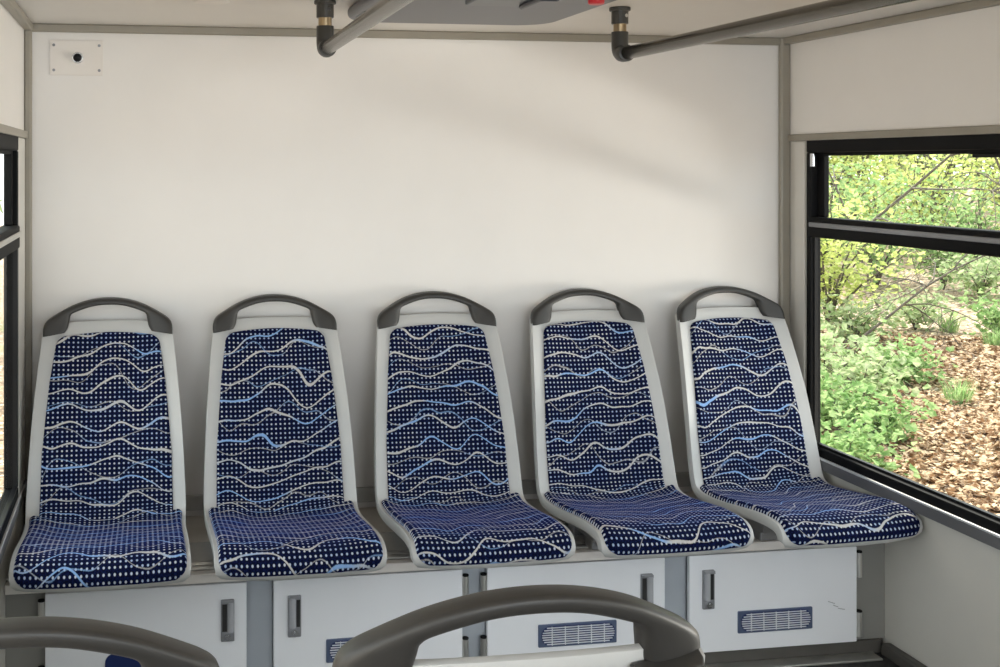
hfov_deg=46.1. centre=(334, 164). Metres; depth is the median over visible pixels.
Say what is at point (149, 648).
seat
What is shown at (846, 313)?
plant
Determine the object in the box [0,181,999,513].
ground
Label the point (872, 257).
shrub
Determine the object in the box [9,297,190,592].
seat
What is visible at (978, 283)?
plant
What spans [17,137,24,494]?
trim
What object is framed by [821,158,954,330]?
shrub
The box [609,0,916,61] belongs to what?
handrail
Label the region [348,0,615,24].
roof hatch
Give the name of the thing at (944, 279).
shrub
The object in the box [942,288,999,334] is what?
plant
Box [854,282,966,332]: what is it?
plant
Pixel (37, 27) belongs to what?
trim
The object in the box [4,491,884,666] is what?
platform
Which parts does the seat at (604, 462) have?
grab handle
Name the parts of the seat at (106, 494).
grab handle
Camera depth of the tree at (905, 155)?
33.00 m
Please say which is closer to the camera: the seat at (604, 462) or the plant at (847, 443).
the seat at (604, 462)
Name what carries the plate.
attached to the wall at (194, 178)
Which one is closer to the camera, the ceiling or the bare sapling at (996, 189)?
the ceiling
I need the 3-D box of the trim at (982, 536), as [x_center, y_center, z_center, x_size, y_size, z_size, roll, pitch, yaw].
[1.946,0.910,0.732,0.026,0.030,5.980,0,0,-9]
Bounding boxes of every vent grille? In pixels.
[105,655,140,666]
[326,637,353,662]
[538,620,616,647]
[738,606,811,633]
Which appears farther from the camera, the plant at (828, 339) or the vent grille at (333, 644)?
the plant at (828, 339)
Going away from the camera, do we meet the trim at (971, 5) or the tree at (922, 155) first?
the trim at (971, 5)
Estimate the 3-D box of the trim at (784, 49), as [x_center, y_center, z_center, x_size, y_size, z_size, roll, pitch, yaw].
[1.436,0.312,3.688,0.034,1.436,0.020,0,0,-9]
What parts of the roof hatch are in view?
hatch panel, pull lever, red knob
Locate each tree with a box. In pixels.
[829,155,928,215]
[857,154,999,222]
[857,155,945,205]
[908,156,999,204]
[963,154,999,229]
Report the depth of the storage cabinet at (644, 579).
3.06 m
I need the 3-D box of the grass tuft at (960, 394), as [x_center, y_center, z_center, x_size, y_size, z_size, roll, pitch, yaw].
[5.584,2.018,10.360,0.398,0.255,0.354,0,0,24]
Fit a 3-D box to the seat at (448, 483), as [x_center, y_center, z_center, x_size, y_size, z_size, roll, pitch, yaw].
[0.349,0.706,3.174,0.428,0.648,0.669,0,0,-9]
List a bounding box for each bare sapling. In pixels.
[821,154,999,289]
[829,155,899,304]
[831,254,999,356]
[839,155,999,225]
[892,185,999,268]
[917,154,996,225]
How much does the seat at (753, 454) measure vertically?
0.648 m
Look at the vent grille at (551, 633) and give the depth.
3.07 m
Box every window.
[0,124,27,543]
[788,125,999,533]
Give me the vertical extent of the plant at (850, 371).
0.696 m
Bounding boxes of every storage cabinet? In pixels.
[38,581,246,666]
[273,569,468,666]
[480,558,664,655]
[686,546,861,652]
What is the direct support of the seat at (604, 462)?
on the platform
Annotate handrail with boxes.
[314,0,413,57]
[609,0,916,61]
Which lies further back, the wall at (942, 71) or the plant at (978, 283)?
the plant at (978, 283)
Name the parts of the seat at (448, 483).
grab handle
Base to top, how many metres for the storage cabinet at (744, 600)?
0.268 m
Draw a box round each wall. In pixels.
[0,3,23,666]
[32,32,778,515]
[790,5,999,666]
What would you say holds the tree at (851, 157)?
on the ground
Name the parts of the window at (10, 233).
vent sash, rail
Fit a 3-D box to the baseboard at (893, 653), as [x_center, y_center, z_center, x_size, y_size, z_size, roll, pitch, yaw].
[1.983,1.345,0.499,0.030,0.034,5.508,0,0,-9]
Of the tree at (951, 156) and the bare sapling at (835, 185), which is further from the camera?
the tree at (951, 156)
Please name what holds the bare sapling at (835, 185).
on the ground
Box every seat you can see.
[0,616,218,666]
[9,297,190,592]
[203,294,386,580]
[332,584,704,666]
[374,291,575,568]
[529,288,753,558]
[675,286,922,548]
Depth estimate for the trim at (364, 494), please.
3.47 m
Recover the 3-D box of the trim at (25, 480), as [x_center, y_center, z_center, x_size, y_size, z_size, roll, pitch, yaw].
[-0.392,0.910,0.345,0.010,0.030,5.980,0,0,-9]
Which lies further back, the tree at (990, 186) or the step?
the tree at (990, 186)
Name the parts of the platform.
post, post, mounting rail, panel, mounting rail, panel, post, post, post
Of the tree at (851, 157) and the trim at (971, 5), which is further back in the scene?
the tree at (851, 157)
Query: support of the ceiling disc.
attached to the ceiling
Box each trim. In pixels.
[0,0,32,30]
[0,479,26,563]
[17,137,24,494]
[24,30,31,524]
[32,23,779,44]
[186,472,690,510]
[779,38,789,332]
[783,0,999,44]
[795,141,805,387]
[820,460,999,549]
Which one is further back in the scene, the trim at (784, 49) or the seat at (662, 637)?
the trim at (784, 49)
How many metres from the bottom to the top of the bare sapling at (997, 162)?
3.571 m
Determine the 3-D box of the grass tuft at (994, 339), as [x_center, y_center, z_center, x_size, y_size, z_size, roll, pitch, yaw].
[7.232,1.868,12.661,0.398,0.255,0.354,0,0,24]
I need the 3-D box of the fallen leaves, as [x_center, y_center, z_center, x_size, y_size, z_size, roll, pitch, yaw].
[3.596,2.131,9.273,4.703,0.619,11.106,0,0,34]
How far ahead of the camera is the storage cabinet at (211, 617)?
2.90 m
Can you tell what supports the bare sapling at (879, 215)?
on the ground
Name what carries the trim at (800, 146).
attached to the wall at (942, 71)
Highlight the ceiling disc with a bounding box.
[193,0,229,4]
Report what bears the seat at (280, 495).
on the platform
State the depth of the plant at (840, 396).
9.29 m
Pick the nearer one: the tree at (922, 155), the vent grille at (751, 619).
the vent grille at (751, 619)
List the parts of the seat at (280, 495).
grab handle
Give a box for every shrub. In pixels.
[821,155,930,270]
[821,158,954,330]
[828,171,945,287]
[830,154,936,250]
[851,154,997,264]
[871,202,984,289]
[885,166,999,271]
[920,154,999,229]
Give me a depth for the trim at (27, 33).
3.30 m
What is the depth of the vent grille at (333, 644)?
2.96 m
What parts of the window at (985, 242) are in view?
vent sash, rail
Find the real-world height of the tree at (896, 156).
2.314 m
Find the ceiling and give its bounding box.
[15,0,970,37]
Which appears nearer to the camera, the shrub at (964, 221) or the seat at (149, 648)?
the seat at (149, 648)
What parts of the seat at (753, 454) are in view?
grab handle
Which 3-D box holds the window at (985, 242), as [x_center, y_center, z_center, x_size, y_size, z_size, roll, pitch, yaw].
[1.953,0.398,0.737,0.052,0.987,5.988,0,0,-9]
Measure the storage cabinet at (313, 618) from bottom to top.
0.268 m
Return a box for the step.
[704,652,882,666]
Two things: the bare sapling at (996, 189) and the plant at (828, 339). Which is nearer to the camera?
the plant at (828, 339)
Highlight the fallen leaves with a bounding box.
[821,330,999,515]
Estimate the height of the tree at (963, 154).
5.831 m
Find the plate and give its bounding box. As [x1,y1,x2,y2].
[50,40,102,75]
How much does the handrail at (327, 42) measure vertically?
0.143 m
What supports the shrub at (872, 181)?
on the ground
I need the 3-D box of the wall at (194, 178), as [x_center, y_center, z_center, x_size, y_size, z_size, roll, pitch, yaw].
[0.279,0.508,3.523,2.436,1.828,0.032,0,0,-9]
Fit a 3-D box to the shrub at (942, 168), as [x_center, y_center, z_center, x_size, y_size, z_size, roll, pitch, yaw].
[10.544,0.533,20.794,2.306,2.525,2.952,0,0,-30]
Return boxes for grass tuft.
[929,312,962,332]
[938,377,979,405]
[976,324,999,345]
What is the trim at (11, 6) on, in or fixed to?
attached to the wall at (11, 31)
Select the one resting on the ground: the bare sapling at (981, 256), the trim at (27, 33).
the bare sapling at (981, 256)
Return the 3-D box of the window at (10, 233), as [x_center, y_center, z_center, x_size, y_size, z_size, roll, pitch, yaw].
[-0.406,0.398,0.346,0.050,0.987,5.988,0,0,-9]
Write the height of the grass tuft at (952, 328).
0.255 m
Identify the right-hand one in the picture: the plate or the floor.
the floor
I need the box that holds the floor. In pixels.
[806,652,899,666]
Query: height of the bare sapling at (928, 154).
4.132 m
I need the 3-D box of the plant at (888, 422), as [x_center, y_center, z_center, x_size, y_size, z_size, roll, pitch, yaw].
[4.288,2.013,9.068,0.859,0.588,0.894,0,0,45]
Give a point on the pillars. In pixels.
(792, 143)
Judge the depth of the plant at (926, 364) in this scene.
11.24 m
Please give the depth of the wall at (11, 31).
2.96 m
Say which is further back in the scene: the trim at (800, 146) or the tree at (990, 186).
the tree at (990, 186)
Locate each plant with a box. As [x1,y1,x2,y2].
[821,290,915,346]
[821,318,911,387]
[821,332,931,402]
[821,363,894,436]
[821,385,944,445]
[821,405,920,477]
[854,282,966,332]
[856,333,957,386]
[921,253,999,300]
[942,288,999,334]
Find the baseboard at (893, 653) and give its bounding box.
[881,643,926,666]
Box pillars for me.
[790,141,807,392]

